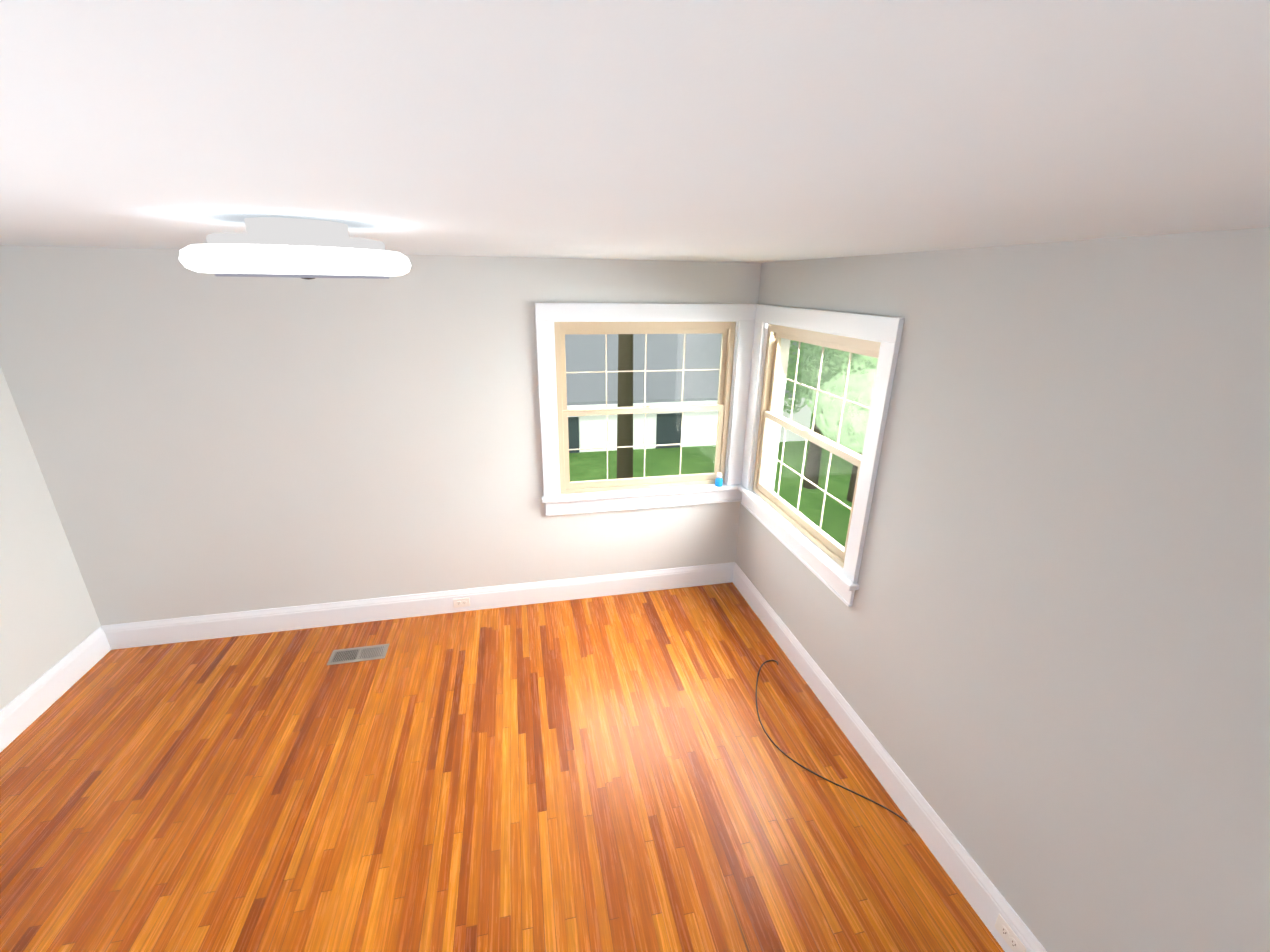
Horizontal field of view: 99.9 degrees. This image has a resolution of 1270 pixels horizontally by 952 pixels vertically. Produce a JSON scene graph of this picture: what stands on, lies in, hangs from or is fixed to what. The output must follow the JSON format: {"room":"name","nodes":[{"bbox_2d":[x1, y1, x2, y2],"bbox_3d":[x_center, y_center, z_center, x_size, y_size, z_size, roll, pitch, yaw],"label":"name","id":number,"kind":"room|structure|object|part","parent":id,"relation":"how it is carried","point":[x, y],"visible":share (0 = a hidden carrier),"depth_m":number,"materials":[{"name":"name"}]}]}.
{"room":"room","nodes":[
{"label":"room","id":0,"kind":"room"},
{"bbox_2d":[0,367,100,710],"bbox_3d":[-3.058,0.722,1.071,0.200,2.440,4.350,-4,20,-12],"label":"wall","id":1,"kind":"structure","parent":0,"point":[49,619],"depth_m":2.98,"materials":[{"name":"grey paint"}]},
{"bbox_2d":[0,627,110,751],"bbox_3d":[-2.987,1.748,1.564,0.017,0.178,4.133,-4,20,-12],"label":"baseboard","id":2,"kind":"structure","parent":1,"relation":"attached to","point":[28,706],"depth_m":3.04,"materials":[{"name":"white wood"}]},
{"bbox_2d":[0,245,760,625],"bbox_3d":[-1.321,-0.181,3.629,4.760,2.440,0.200,-4,20,-12],"label":"wall","id":3,"kind":"structure","parent":0,"point":[206,443],"depth_m":3.33,"materials":[{"name":"grey paint"}]},
{"bbox_2d":[100,562,734,649],"bbox_3d":[-1.313,0.918,3.915,4.360,0.178,0.017,-4,20,-12],"label":"baseboard","id":4,"kind":"structure","parent":3,"relation":"attached to","point":[166,631],"depth_m":3.83,"materials":[{"name":"white wood"}]},
{"bbox_2d":[453,598,469,607],"bbox_3d":[-1.272,0.930,3.916,0.116,0.072,0.008,-4,20,-12],"label":"electrical outlet","id":5,"kind":"object","parent":4,"relation":"attached to","point":[462,602],"visible":1,"depth_m":3.91,"materials":[{"name":"white plastic"}]},
{"bbox_2d":[535,303,903,606],"bbox_3d":[0.287,-0.216,3.119,1.625,1.457,1.605,-4,20,-12],"label":"window unit","id":6,"kind":"structure","parent":3,"relation":"in","point":[832,565],"depth_m":3.59,"materials":[{"name":"white wood"}]},
{"bbox_2d":[568,411,716,480],"bbox_3d":[0.072,-0.219,3.881,1.106,0.490,0.009,-4,20,-12],"label":"grille","id":7,"kind":"object","parent":6,"relation":"attached to","point":[701,475],"depth_m":3.89,"materials":[{"name":"beige wood"}]},
{"bbox_2d":[565,333,720,407],"bbox_3d":[0.073,-0.733,3.727,1.106,0.503,0.009,-4,20,-12],"label":"grille","id":8,"kind":"object","parent":6,"relation":"attached to","point":[719,386],"depth_m":3.73,"materials":[{"name":"beige wood"}]},
{"bbox_3d":[0.073,-0.730,3.728,1.174,0.578,0.026,-4,20,-12],"label":"sash","id":9,"kind":"part","parent":6,"relation":"part of","materials":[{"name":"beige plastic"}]},
{"bbox_3d":[0.072,-0.215,3.883,1.174,0.578,0.028,-4,20,-12],"label":"sash","id":10,"kind":"part","parent":6,"relation":"part of","materials":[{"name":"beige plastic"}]},
{"bbox_3d":[0.072,-0.219,3.881,1.114,0.498,0.003,-4,20,-12],"label":"sash glass","id":11,"kind":"part","parent":6,"relation":"part of","materials":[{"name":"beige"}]},
{"bbox_3d":[0.073,-0.733,3.727,1.114,0.511,0.003,-4,20,-12],"label":"sash glass","id":12,"kind":"part","parent":6,"relation":"part of","materials":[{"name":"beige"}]},
{"bbox_3d":[0.093,0.185,3.973,1.500,0.115,0.024,-4,20,-12],"label":"apron trim","id":13,"kind":"part","parent":6,"relation":"part of","materials":[{"name":"white wood"}]},
{"bbox_3d":[0.073,-0.480,3.798,1.250,1.195,0.080,-4,20,-12],"label":"frame","id":14,"kind":"part","parent":6,"relation":"part of","materials":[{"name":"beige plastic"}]},
{"bbox_3d":[0.100,-0.513,3.718,1.507,1.312,0.026,-4,20,-12],"label":"casing trim","id":15,"kind":"part","parent":6,"relation":"part of","materials":[{"name":"white wood"}]},
{"bbox_2d":[715,472,722,486],"bbox_3d":[0.635,0.026,4.028,0.058,0.102,0.058,-4,20,-12],"label":"bottle","id":16,"kind":"object","parent":6,"relation":"on","point":[718,481],"visible":0.98,"depth_m":4.01,"materials":[{"name":"blue plastic"}]},
{"bbox_3d":[0.976,0.394,3.433,0.024,0.115,1.425,-4,20,-12],"label":"apron trim","id":17,"kind":"part","parent":6,"relation":"part of","materials":[{"name":"white wood"}]},
{"bbox_3d":[1.014,0.328,3.404,0.155,0.030,1.450,-4,20,-12],"label":"sill","id":18,"kind":"part","parent":6,"relation":"part of","materials":[{"name":"white wood"}]},
{"bbox_2d":[763,426,853,531],"bbox_3d":[1.035,0.002,3.311,0.009,0.490,1.076,-4,20,-12],"label":"grille","id":19,"kind":"object","parent":6,"relation":"attached to","point":[814,528],"depth_m":3.29,"materials":[{"name":"beige wood"}]},
{"bbox_3d":[1.035,0.002,3.311,0.003,0.498,1.084,-4,20,-12],"label":"sash glass","id":20,"kind":"part","parent":6,"relation":"part of","materials":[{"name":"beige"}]},
{"bbox_3d":[1.035,0.006,3.313,0.028,0.578,1.144,-4,20,-12],"label":"sash","id":21,"kind":"part","parent":6,"relation":"part of","materials":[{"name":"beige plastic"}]},
{"bbox_3d":[0.983,-0.310,3.192,0.026,1.312,1.467,-4,20,-12],"label":"casing trim","id":22,"kind":"part","parent":6,"relation":"part of","materials":[{"name":"white wood"}]},
{"bbox_2d":[775,341,875,444],"bbox_3d":[1.073,-0.504,3.135,0.009,0.503,1.076,-4,20,-12],"label":"grille","id":23,"kind":"object","parent":6,"relation":"attached to","point":[778,343],"depth_m":3.10,"materials":[{"name":"beige wood"}]},
{"bbox_3d":[1.073,-0.504,3.135,0.003,0.511,1.084,-4,20,-12],"label":"sash glass","id":24,"kind":"part","parent":6,"relation":"part of","materials":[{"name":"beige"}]},
{"bbox_2d":[0,582,1004,951],"bbox_3d":[-0.871,1.752,2.071,4.760,0.120,4.550,-4,20,-12],"label":"floor","id":25,"kind":"structure","parent":0,"point":[620,772],"depth_m":2.51,"materials":[{"name":"brown wood"}]},
{"bbox_2d":[327,644,388,664],"bbox_3d":[-1.800,1.162,3.480,0.345,0.005,0.150,-4,20,-12],"label":"floor vent","id":26,"kind":"object","parent":25,"relation":"in","point":[356,654],"visible":1,"depth_m":3.48,"materials":[{"name":"grey metal"}]},
{"bbox_2d":[756,660,913,828],"bbox_3d":[0.926,1.405,2.915,0.420,0.007,1.192,-4,20,-12],"label":"cord","id":27,"kind":"object","parent":25,"relation":"on","point":[810,770],"visible":1,"depth_m":2.69,"materials":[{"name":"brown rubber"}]},
{"bbox_2d":[0,0,1269,262],"bbox_3d":[-0.836,-0.654,1.198,4.760,0.120,4.550,-4,20,-12],"label":"ceiling","id":28,"kind":"structure","parent":0,"point":[732,130],"depth_m":0.48,"materials":[{"name":"white paint"}]},
{"bbox_2d":[179,217,410,279],"bbox_3d":[-0.877,-0.594,1.412,0.524,0.140,0.524,-4,20,-12],"label":"ceiling light","id":29,"kind":"object","parent":28,"relation":"attached to","point":[308,249],"visible":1,"depth_m":1.24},
{"bbox_3d":[-0.878,-0.535,1.433,0.042,0.016,0.042,-4,20,-12],"label":"knob","id":30,"kind":"part","parent":29,"relation":"part of","materials":[{"name":"white"}]},
{"bbox_2d":[735,227,1269,951],"bbox_3d":[1.395,0.444,2.015,0.200,2.440,4.350,-4,20,-12],"label":"wall","id":31,"kind":"structure","parent":0,"point":[1039,651],"depth_m":1.66,"materials":[{"name":"grey paint"}]},
{"bbox_2d":[732,563,1046,951],"bbox_3d":[1.254,1.483,2.462,0.017,0.178,4.133,-4,20,-12],"label":"baseboard","id":32,"kind":"structure","parent":31,"relation":"attached to","point":[983,896],"depth_m":2.48,"materials":[{"name":"white wood"}]},
{"bbox_2d":[994,914,1026,951],"bbox_3d":[1.363,1.679,1.942,0.008,0.072,0.116,-4,20,-12],"label":"electrical outlet","id":33,"kind":"object","parent":32,"relation":"attached to","point":[1009,936],"visible":1,"depth_m":1.94,"materials":[{"name":"white plastic"}]},
{"label":"outside","id":34,"kind":"structure","parent":0,"visible":0},
{"bbox_2d":[569,404,852,546],"bbox_3d":[10.360,-0.751,18.322,150.000,0.200,150.000,-4,20,-12],"label":"lawn","id":35,"kind":"structure","parent":34,"point":[789,488],"depth_m":16.06,"materials":[{"name":"green plant"}]},
{"bbox_2d":[617,334,632,478],"bbox_3d":[0.459,-5.187,9.727,8.444,13.737,9.631,-4,20,-12],"label":"tree","id":36,"kind":"object","parent":35,"relation":"on","point":[624,438],"depth_m":11.11,"materials":[{"name":"brown plant"}]},
{"bbox_2d":[565,333,811,452],"bbox_3d":[0.423,-4.517,20.608,11.300,5.250,7.900,-4,20,-12],"label":"house","id":37,"kind":"structure","parent":35,"relation":"on","point":[579,394],"depth_m":17.98,"materials":[{"name":"white"}]},
{"bbox_2d":[783,340,876,488],"bbox_3d":[5.059,-2.427,13.670,4.287,5.982,3.495,-4,20,-12],"label":"tree","id":38,"kind":"object","parent":35,"relation":"on","point":[813,461],"depth_m":13.29,"materials":[{"name":"green plant"}]},
{"bbox_2d":[803,350,877,501],"bbox_3d":[5.770,-1.915,13.201,3.327,5.358,3.545,-4,20,-12],"label":"tree","id":39,"kind":"object","parent":35,"relation":"on","point":[857,420],"depth_m":12.66,"materials":[{"name":"green plant"}]}
]}

